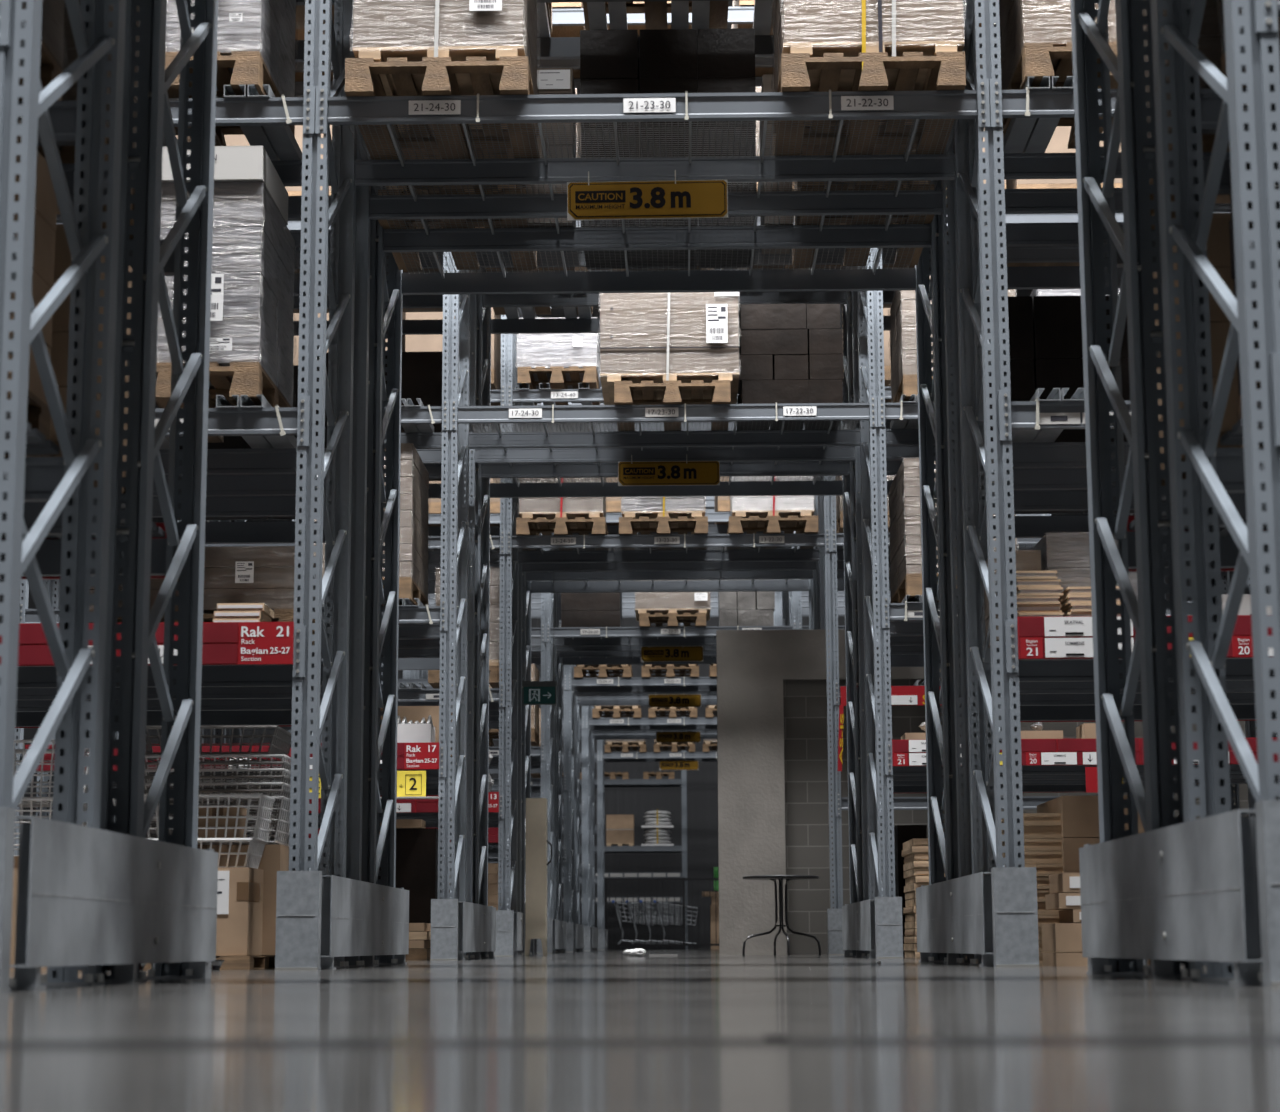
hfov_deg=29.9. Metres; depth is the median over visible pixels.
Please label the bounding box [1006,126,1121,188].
carton
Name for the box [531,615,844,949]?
rack
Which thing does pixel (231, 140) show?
carton
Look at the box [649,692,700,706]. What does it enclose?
sign
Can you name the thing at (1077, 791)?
sign
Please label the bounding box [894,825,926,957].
carton
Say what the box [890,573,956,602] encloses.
pallet
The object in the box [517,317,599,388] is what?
load
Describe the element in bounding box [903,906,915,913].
pack
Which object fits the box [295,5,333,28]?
carton
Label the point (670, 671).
pallet
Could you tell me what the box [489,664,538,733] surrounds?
load
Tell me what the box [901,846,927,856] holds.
pack
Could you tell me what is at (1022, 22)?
load
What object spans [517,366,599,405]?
pallet
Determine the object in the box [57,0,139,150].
load
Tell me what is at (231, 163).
carton
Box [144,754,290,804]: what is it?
wire basket
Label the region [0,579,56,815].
wall
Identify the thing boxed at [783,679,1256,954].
wall
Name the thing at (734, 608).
load
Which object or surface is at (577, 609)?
load
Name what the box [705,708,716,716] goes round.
pallet
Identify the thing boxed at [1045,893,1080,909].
carton
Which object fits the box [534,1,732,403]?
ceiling
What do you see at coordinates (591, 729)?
rack
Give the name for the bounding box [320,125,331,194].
carton
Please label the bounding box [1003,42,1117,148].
pallet
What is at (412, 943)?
carton
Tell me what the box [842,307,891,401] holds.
carton
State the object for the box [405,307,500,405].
carton
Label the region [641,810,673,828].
pile
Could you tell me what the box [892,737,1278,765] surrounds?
sign
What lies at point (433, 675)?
pallet
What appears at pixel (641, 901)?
shopping trolley
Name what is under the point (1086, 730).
carton
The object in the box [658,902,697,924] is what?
basket
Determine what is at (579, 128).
load
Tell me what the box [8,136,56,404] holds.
load
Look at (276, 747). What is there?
wire basket
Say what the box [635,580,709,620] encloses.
load
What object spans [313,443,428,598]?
load
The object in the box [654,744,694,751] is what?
pallet
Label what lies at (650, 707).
load
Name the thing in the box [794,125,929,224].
load
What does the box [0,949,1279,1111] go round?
floor
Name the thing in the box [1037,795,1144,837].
carton
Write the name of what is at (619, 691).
rack
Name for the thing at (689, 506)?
load
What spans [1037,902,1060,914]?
pack
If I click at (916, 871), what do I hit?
pack
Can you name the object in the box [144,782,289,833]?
wire basket
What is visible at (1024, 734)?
carton
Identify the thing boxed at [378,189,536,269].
pallet
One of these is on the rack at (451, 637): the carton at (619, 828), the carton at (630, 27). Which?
the carton at (630, 27)
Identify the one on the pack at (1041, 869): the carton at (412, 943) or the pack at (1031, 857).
the pack at (1031, 857)
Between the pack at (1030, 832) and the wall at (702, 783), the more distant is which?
the wall at (702, 783)
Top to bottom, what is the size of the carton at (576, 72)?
0.860 m
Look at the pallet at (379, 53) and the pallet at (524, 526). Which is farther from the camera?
the pallet at (524, 526)
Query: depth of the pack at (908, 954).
17.01 m
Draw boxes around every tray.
[380,797,439,798]
[385,184,521,228]
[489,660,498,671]
[606,741,644,744]
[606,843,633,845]
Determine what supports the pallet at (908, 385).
on the rack at (451, 637)
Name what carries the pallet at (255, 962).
on the floor
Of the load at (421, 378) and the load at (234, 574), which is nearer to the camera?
the load at (234, 574)
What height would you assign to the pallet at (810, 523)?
0.160 m
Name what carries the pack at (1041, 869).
on the pack at (1042, 882)
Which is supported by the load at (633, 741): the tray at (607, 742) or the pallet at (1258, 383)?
the tray at (607, 742)
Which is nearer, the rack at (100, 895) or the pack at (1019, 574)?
the rack at (100, 895)
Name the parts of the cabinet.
leg, leg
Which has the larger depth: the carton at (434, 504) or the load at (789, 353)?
the carton at (434, 504)
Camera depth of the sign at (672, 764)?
48.94 m
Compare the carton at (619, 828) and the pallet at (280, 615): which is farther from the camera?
the carton at (619, 828)
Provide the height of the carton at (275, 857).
0.501 m
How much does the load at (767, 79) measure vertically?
0.846 m
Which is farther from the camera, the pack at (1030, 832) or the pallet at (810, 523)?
the pallet at (810, 523)
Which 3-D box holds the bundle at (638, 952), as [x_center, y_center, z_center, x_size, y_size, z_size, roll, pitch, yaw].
[-0.043,3.362,20.327,0.194,0.073,0.133,0,-9,1]
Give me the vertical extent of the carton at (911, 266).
0.860 m
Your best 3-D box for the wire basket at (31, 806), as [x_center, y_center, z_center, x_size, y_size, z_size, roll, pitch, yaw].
[-2.788,1.245,10.892,0.630,0.261,0.512,0,-9,1]
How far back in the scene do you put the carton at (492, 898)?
22.55 m
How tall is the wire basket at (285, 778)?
0.211 m
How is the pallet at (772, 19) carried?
on the rack at (983, 912)
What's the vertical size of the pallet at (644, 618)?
0.160 m
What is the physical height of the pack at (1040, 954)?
0.056 m
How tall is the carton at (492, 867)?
0.095 m
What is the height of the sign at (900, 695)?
0.185 m
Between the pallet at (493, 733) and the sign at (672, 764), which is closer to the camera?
the pallet at (493, 733)
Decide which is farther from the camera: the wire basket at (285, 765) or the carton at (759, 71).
the carton at (759, 71)
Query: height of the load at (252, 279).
0.860 m
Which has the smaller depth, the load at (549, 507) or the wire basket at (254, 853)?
the wire basket at (254, 853)
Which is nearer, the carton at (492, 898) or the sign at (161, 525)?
the sign at (161, 525)
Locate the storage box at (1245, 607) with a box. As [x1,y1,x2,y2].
[1188,594,1271,615]
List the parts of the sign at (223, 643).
rack number panel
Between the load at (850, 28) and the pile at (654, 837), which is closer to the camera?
the load at (850, 28)
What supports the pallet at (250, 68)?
on the rack at (983, 912)
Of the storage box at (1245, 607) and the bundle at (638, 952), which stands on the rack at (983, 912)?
the storage box at (1245, 607)
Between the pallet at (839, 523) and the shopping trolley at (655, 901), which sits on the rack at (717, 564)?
the pallet at (839, 523)
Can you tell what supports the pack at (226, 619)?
on the pack
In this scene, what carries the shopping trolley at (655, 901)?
on the floor
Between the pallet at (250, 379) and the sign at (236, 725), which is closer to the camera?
the pallet at (250, 379)
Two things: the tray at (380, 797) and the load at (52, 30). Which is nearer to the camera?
the load at (52, 30)
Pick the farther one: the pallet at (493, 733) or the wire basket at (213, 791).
the pallet at (493, 733)
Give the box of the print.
[405,774,421,794]
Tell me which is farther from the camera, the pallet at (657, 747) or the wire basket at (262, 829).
the pallet at (657, 747)
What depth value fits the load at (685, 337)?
17.45 m
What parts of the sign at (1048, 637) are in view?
panel, panel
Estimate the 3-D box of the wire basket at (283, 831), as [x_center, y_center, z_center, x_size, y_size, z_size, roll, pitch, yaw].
[-2.003,1.244,11.213,0.748,0.211,0.474,0,-9,1]
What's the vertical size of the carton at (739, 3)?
0.860 m
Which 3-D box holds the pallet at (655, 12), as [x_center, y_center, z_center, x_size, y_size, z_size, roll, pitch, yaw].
[0.088,-3.277,13.757,0.840,0.160,1.050,0,-9,1]
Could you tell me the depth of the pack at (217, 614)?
10.73 m
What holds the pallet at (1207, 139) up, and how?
on the rack at (100, 895)
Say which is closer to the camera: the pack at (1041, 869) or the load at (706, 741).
the pack at (1041, 869)
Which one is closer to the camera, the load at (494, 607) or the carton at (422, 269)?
the carton at (422, 269)
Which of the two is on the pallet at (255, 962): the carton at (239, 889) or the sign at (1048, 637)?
the carton at (239, 889)
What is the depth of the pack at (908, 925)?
17.20 m
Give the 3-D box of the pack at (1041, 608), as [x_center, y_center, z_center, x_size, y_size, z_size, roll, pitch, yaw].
[1.787,0.263,10.893,0.200,0.037,0.350,0,-9,1]
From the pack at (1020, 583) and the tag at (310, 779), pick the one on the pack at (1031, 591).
the pack at (1020, 583)
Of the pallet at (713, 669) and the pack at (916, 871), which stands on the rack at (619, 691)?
the pallet at (713, 669)
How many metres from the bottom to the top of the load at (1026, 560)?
0.420 m
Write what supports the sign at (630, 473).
hanging from the rack at (451, 637)
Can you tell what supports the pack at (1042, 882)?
on the pack at (1041, 893)
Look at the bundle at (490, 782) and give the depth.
22.79 m
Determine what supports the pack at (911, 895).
on the pack at (908, 903)
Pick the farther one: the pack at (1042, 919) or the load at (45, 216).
the pack at (1042, 919)
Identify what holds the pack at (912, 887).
on the pack at (911, 895)
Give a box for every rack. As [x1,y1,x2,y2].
[0,0,1276,969]
[0,0,1279,991]
[14,6,1279,960]
[177,307,1134,956]
[288,307,1050,953]
[381,402,890,951]
[403,670,716,950]
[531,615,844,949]
[562,623,687,948]
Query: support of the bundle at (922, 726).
on the carton at (906, 736)
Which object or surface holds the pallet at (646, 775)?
on the storage rack at (608, 783)
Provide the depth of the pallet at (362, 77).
11.08 m
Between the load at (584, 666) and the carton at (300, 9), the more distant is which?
the load at (584, 666)
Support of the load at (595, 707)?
on the pallet at (596, 713)
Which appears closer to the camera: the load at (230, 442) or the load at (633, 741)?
the load at (230, 442)
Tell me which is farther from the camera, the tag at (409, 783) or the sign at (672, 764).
the sign at (672, 764)
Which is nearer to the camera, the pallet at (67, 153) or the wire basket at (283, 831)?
the pallet at (67, 153)
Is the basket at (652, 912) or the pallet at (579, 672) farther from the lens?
the basket at (652, 912)
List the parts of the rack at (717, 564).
post, post, post, post, post, post, post, guard plate, post, post, post, post, post, post, post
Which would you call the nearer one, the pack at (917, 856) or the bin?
the pack at (917, 856)
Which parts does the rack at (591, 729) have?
post, post, post, post, post, post, post, post, post, guard plate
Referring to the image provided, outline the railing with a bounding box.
[534,877,718,949]
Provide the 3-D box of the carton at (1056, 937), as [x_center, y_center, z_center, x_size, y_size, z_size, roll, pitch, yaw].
[2.022,1.700,10.691,0.400,0.123,0.400,0,-9,1]
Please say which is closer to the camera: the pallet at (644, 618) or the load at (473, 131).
the load at (473, 131)
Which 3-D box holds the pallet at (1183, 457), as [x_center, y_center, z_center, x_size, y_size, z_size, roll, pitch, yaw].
[2.149,-0.238,7.721,0.840,0.160,0.820,0,-9,1]
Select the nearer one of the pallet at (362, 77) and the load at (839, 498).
the pallet at (362, 77)
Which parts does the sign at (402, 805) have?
rack number panel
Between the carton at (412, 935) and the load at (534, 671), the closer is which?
the carton at (412, 935)
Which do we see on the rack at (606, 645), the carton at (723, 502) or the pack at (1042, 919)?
the carton at (723, 502)
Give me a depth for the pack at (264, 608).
10.73 m
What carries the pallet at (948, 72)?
on the rack at (983, 912)
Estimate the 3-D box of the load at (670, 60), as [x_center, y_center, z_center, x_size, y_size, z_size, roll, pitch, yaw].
[0.163,-2.291,13.596,0.970,1.126,0.845,0,-9,1]
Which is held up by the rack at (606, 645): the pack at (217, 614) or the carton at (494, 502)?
the carton at (494, 502)
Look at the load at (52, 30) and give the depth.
7.00 m
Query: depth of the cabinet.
23.46 m
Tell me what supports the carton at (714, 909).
on the floor
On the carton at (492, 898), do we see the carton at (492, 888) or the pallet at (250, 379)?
the carton at (492, 888)
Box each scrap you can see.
[649,954,676,956]
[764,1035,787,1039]
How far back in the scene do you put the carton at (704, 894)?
51.87 m
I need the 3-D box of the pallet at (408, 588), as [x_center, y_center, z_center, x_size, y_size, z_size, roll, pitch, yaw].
[-2.027,0.329,17.856,0.780,0.160,1.200,0,-9,1]
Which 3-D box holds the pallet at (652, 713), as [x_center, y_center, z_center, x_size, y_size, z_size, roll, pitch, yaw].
[0.576,2.794,41.945,0.840,0.160,1.150,0,-9,1]
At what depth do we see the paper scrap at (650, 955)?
20.32 m
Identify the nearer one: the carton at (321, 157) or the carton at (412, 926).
the carton at (412, 926)
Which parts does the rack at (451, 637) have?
post, post, post, post, post, post, post, post, guard plate, post, post, post, guard plate, post, post, post, post, post, post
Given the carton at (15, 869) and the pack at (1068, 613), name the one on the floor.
the carton at (15, 869)
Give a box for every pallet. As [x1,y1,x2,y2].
[4,372,50,456]
[18,21,62,100]
[37,137,134,238]
[49,441,125,493]
[78,955,274,970]
[89,609,314,645]
[155,362,290,442]
[165,51,294,145]
[345,56,541,158]
[353,46,524,137]
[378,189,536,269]
[382,577,427,605]
[428,666,508,690]
[485,267,592,314]
[485,729,538,746]
[516,517,608,550]
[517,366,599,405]
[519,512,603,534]
[531,773,540,777]
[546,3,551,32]
[574,666,632,677]
[583,1,728,29]
[592,708,641,717]
[600,373,738,404]
[604,772,628,778]
[605,744,646,752]
[614,380,730,430]
[619,516,707,549]
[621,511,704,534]
[639,613,705,626]
[641,266,714,269]
[642,666,698,676]
[643,772,674,778]
[648,708,696,717]
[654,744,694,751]
[702,744,716,751]
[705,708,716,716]
[709,666,716,676]
[727,515,817,548]
[732,510,813,532]
[770,6,773,30]
[772,52,965,155]
[782,41,963,125]
[792,185,933,265]
[836,511,889,532]
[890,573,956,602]
[892,374,932,402]
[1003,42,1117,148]
[1149,134,1229,229]
[1161,432,1237,485]
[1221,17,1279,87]
[1236,381,1263,447]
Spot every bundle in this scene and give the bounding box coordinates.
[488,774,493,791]
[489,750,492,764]
[624,948,645,956]
[919,722,925,731]
[1030,722,1043,730]
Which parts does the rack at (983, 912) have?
post, post, plate, post, plate, guard plate, post, plate, post, post, plate, post, guard plate, post, plate, post, plate, post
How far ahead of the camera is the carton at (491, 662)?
22.78 m
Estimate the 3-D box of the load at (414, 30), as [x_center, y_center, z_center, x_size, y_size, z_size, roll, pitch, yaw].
[-0.923,-2.656,11.660,0.822,1.196,1.142,0,-9,1]
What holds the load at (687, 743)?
on the pallet at (657, 747)
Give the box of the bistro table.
[742,875,820,955]
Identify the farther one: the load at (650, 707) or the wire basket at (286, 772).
the load at (650, 707)
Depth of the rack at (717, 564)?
23.59 m
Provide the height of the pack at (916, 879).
0.048 m
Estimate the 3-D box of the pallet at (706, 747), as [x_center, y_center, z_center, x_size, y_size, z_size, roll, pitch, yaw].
[1.709,3.987,49.330,0.840,0.160,1.150,0,-9,1]
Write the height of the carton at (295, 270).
0.860 m
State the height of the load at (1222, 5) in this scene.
1.000 m
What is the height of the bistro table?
0.726 m
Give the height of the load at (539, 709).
0.800 m
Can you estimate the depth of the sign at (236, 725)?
13.63 m
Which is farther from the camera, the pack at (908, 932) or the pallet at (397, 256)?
the pack at (908, 932)
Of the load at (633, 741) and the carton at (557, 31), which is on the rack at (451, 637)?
the carton at (557, 31)
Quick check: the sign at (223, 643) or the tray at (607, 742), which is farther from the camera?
the tray at (607, 742)
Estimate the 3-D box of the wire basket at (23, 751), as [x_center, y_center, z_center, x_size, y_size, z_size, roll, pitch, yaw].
[-2.789,0.990,10.934,0.630,0.261,0.512,0,-9,1]
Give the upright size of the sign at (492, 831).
0.190 m
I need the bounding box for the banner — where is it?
[838,705,843,770]
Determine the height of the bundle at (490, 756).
0.220 m
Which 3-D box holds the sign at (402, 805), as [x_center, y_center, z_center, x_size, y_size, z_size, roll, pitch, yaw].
[-2.798,2.319,22.529,2.947,0.190,0.020,0,-9,1]
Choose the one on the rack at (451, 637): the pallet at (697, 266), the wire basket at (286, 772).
the pallet at (697, 266)
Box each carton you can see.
[10,856,46,970]
[162,146,287,224]
[197,844,288,954]
[198,807,246,837]
[216,867,263,955]
[224,125,302,195]
[293,309,328,312]
[293,313,298,364]
[294,269,320,272]
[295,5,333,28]
[295,29,324,39]
[295,72,332,81]
[318,312,405,352]
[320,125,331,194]
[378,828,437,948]
[380,706,452,756]
[380,819,425,827]
[386,308,454,311]
[403,269,438,271]
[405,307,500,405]
[405,949,430,960]
[409,923,430,930]
[409,932,430,939]
[409,940,430,947]
[428,481,440,526]
[484,884,497,893]
[484,894,497,904]
[488,863,497,873]
[488,874,497,883]
[490,478,499,525]
[550,2,585,36]
[573,69,579,78]
[606,478,621,524]
[606,815,633,845]
[607,1,691,35]
[702,892,718,896]
[710,905,718,948]
[711,896,718,904]
[717,477,730,524]
[733,1,774,76]
[736,0,772,34]
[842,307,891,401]
[882,241,947,267]
[883,304,891,307]
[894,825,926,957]
[901,733,925,739]
[946,137,1005,234]
[986,262,1079,266]
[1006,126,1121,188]
[1021,730,1062,738]
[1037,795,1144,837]
[1042,923,1081,951]
[1043,952,1087,966]
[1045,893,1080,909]
[1049,873,1079,893]
[1059,909,1080,922]
[1062,838,1099,872]
[1076,723,1095,738]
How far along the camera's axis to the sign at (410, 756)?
17.00 m
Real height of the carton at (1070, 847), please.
0.191 m
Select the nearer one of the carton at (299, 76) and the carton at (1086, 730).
the carton at (1086, 730)
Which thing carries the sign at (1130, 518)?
attached to the rack at (100, 895)
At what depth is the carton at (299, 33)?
18.41 m
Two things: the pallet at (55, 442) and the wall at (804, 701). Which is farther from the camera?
the wall at (804, 701)
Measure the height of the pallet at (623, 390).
0.160 m
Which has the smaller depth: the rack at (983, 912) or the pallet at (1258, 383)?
the pallet at (1258, 383)
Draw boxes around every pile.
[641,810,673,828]
[641,828,673,845]
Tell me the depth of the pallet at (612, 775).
53.99 m
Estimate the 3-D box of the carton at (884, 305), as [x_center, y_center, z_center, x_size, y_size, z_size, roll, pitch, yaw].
[2.300,-2.621,20.075,0.860,0.860,0.970,0,-9,1]
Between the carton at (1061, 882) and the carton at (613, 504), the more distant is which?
the carton at (613, 504)
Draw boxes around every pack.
[213,618,263,621]
[214,611,270,621]
[217,603,273,618]
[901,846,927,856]
[903,838,927,849]
[903,861,928,870]
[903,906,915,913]
[904,853,928,863]
[904,868,944,877]
[904,883,928,892]
[904,936,916,942]
[904,944,916,950]
[905,876,944,885]
[905,891,915,899]
[905,899,915,906]
[905,914,916,921]
[905,921,916,928]
[905,929,916,935]
[905,951,919,957]
[1001,813,1060,830]
[1002,826,1061,843]
[1002,838,1061,854]
[1003,851,1062,863]
[1016,571,1056,578]
[1016,579,1060,587]
[1017,587,1062,599]
[1017,596,1059,604]
[1017,604,1061,613]
[1017,612,1063,616]
[1025,864,1062,876]
[1037,876,1048,888]
[1037,889,1049,901]
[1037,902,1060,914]
[1038,915,1058,927]
[1038,928,1041,939]
[1038,940,1042,952]
[1039,953,1042,965]
[1058,586,1119,601]
[1060,595,1119,610]
[1062,603,1119,615]
[1064,612,1120,615]
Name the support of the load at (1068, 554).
on the rack at (983, 912)
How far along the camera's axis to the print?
16.95 m
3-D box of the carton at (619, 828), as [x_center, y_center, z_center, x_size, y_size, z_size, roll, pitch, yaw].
[-0.445,6.203,54.119,0.620,0.698,0.604,0,-9,1]
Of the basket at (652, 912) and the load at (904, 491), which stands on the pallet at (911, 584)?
the load at (904, 491)
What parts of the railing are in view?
post, post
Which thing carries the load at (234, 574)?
on the pallet at (280, 615)
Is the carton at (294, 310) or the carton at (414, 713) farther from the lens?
the carton at (294, 310)
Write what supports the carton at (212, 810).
in the wire basket at (262, 829)
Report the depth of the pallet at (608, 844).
53.78 m
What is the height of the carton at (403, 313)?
0.860 m
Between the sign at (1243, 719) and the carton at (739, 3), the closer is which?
the sign at (1243, 719)
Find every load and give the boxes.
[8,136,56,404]
[22,0,64,68]
[50,224,131,471]
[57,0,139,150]
[89,546,315,613]
[102,182,294,407]
[166,0,295,96]
[177,365,327,519]
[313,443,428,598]
[326,352,441,480]
[353,0,537,137]
[385,129,525,228]
[436,567,502,671]
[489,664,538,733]
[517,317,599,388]
[519,478,605,534]
[526,68,575,226]
[539,709,540,745]
[561,580,621,626]
[575,89,580,156]
[576,665,630,671]
[580,28,756,268]
[594,706,640,712]
[600,292,738,404]
[606,739,645,744]
[621,496,704,534]
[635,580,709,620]
[643,664,696,670]
[650,707,695,711]
[655,739,693,746]
[704,739,716,746]
[707,705,716,711]
[718,579,774,625]
[730,476,813,532]
[737,304,843,429]
[756,87,793,184]
[759,74,793,253]
[773,0,963,125]
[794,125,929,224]
[835,475,895,520]
[888,458,1016,598]
[890,276,1014,401]
[950,295,1134,513]
[984,550,1040,647]
[999,0,1116,89]
[1030,289,1119,298]
[1034,533,1137,600]
[1142,0,1229,168]
[1153,213,1238,469]
[1221,0,1241,53]
[1229,143,1259,395]
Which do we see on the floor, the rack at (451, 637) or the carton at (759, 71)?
the rack at (451, 637)
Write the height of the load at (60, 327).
0.696 m
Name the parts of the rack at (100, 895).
plate, post, plate, post, guard plate, plate, post, plate, post, post, plate, post, guard plate, plate, post, plate, post, plate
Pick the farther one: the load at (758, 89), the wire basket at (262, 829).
the load at (758, 89)
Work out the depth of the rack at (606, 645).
30.43 m
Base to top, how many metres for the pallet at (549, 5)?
0.160 m
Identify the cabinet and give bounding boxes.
[525,798,552,955]
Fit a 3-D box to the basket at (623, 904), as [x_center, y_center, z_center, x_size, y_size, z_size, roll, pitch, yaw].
[-0.067,7.736,51.840,0.864,0.501,0.564,0,-9,1]
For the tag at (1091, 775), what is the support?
hanging from the sign at (1034, 752)
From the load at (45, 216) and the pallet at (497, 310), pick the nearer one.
the load at (45, 216)
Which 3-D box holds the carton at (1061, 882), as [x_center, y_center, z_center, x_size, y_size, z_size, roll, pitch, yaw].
[2.041,1.464,10.728,0.360,0.083,0.402,0,-9,1]
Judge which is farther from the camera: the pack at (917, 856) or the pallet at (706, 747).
the pallet at (706, 747)
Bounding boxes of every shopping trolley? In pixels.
[612,900,656,949]
[626,900,670,949]
[640,900,682,949]
[654,900,698,949]
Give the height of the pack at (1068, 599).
0.037 m
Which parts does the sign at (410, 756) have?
rack number panel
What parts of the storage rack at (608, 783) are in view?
post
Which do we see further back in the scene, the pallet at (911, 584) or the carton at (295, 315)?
the carton at (295, 315)
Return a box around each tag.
[309,776,320,797]
[397,771,425,796]
[1085,767,1097,792]
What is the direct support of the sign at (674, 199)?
attached to the rack at (983, 912)
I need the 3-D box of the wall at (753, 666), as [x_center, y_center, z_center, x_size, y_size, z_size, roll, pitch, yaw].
[7.571,2.218,22.935,13.645,3.100,0.250,0,-9,1]
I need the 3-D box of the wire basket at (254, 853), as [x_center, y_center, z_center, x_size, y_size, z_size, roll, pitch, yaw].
[-2.028,1.352,10.841,0.631,0.133,0.455,0,-9,1]
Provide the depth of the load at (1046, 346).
12.93 m
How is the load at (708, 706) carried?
on the pallet at (709, 712)
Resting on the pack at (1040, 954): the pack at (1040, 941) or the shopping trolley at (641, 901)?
the pack at (1040, 941)
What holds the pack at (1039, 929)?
on the pack at (1040, 941)
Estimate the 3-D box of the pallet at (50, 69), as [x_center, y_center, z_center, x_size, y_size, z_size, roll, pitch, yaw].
[-2.137,-1.418,6.728,0.840,0.160,0.770,0,-9,1]
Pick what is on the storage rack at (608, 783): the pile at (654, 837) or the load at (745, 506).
the pile at (654, 837)
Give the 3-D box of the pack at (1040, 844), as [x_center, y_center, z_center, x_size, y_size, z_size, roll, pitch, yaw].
[1.876,1.379,11.361,0.240,0.056,0.600,0,-9,1]
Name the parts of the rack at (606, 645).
post, post, post, post, post, post, guard plate, post, post, post, post, post, post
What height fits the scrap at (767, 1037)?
0.003 m
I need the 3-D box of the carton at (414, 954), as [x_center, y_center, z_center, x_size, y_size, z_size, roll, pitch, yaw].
[-1.832,2.842,17.101,0.680,0.081,0.500,0,-9,1]
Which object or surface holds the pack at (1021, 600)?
on the pack at (1041, 608)
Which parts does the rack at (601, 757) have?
post, post, guard plate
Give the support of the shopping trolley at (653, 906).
on the floor
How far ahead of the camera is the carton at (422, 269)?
19.29 m
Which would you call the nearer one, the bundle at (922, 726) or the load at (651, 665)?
the bundle at (922, 726)
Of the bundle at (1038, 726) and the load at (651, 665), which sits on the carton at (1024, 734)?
the bundle at (1038, 726)
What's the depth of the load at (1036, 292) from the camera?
17.55 m
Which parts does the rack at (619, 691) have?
post, post, post, post, post, guard plate, post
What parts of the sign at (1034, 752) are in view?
panel, panel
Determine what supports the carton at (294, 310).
on the rack at (451, 637)
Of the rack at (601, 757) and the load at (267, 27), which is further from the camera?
the rack at (601, 757)
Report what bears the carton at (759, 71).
on the rack at (451, 637)
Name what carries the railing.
on the floor
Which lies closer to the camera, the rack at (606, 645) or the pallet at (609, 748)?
the rack at (606, 645)
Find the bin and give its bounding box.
[714,867,718,890]
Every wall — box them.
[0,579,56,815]
[146,507,1249,949]
[716,629,940,954]
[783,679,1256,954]
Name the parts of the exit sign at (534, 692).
pictogram panel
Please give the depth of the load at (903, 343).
17.56 m
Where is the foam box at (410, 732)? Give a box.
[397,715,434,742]
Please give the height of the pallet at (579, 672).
0.160 m
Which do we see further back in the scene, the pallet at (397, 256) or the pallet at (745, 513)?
the pallet at (745, 513)
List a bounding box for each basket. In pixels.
[13,740,88,804]
[14,798,86,855]
[113,793,275,843]
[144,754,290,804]
[144,761,290,807]
[144,775,289,826]
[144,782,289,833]
[144,789,289,839]
[145,725,290,761]
[145,768,290,818]
[147,838,268,868]
[149,796,289,845]
[617,902,656,925]
[631,902,669,924]
[644,902,682,924]
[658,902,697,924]
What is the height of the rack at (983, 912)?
8.100 m
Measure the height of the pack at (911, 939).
0.048 m
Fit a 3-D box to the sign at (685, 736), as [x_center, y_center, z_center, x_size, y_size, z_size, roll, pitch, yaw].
[0.679,3.184,42.529,0.795,0.245,0.016,0,-9,1]
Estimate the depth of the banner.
22.52 m
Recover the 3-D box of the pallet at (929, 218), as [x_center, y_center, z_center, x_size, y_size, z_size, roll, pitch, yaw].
[1.233,-1.838,13.397,0.720,0.160,1.000,0,-9,1]
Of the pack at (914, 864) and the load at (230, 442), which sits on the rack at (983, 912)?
the load at (230, 442)
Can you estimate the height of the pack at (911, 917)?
0.048 m
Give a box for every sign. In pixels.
[0,622,293,665]
[1,523,166,578]
[15,725,290,727]
[25,742,438,770]
[308,827,522,842]
[309,792,498,812]
[523,570,556,704]
[567,170,727,219]
[618,454,719,485]
[641,646,702,661]
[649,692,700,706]
[656,731,700,742]
[659,760,697,769]
[840,686,941,705]
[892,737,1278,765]
[894,791,1085,792]
[1017,615,1273,658]
[1020,719,1276,721]
[1127,516,1267,571]
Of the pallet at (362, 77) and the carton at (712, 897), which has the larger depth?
the carton at (712, 897)

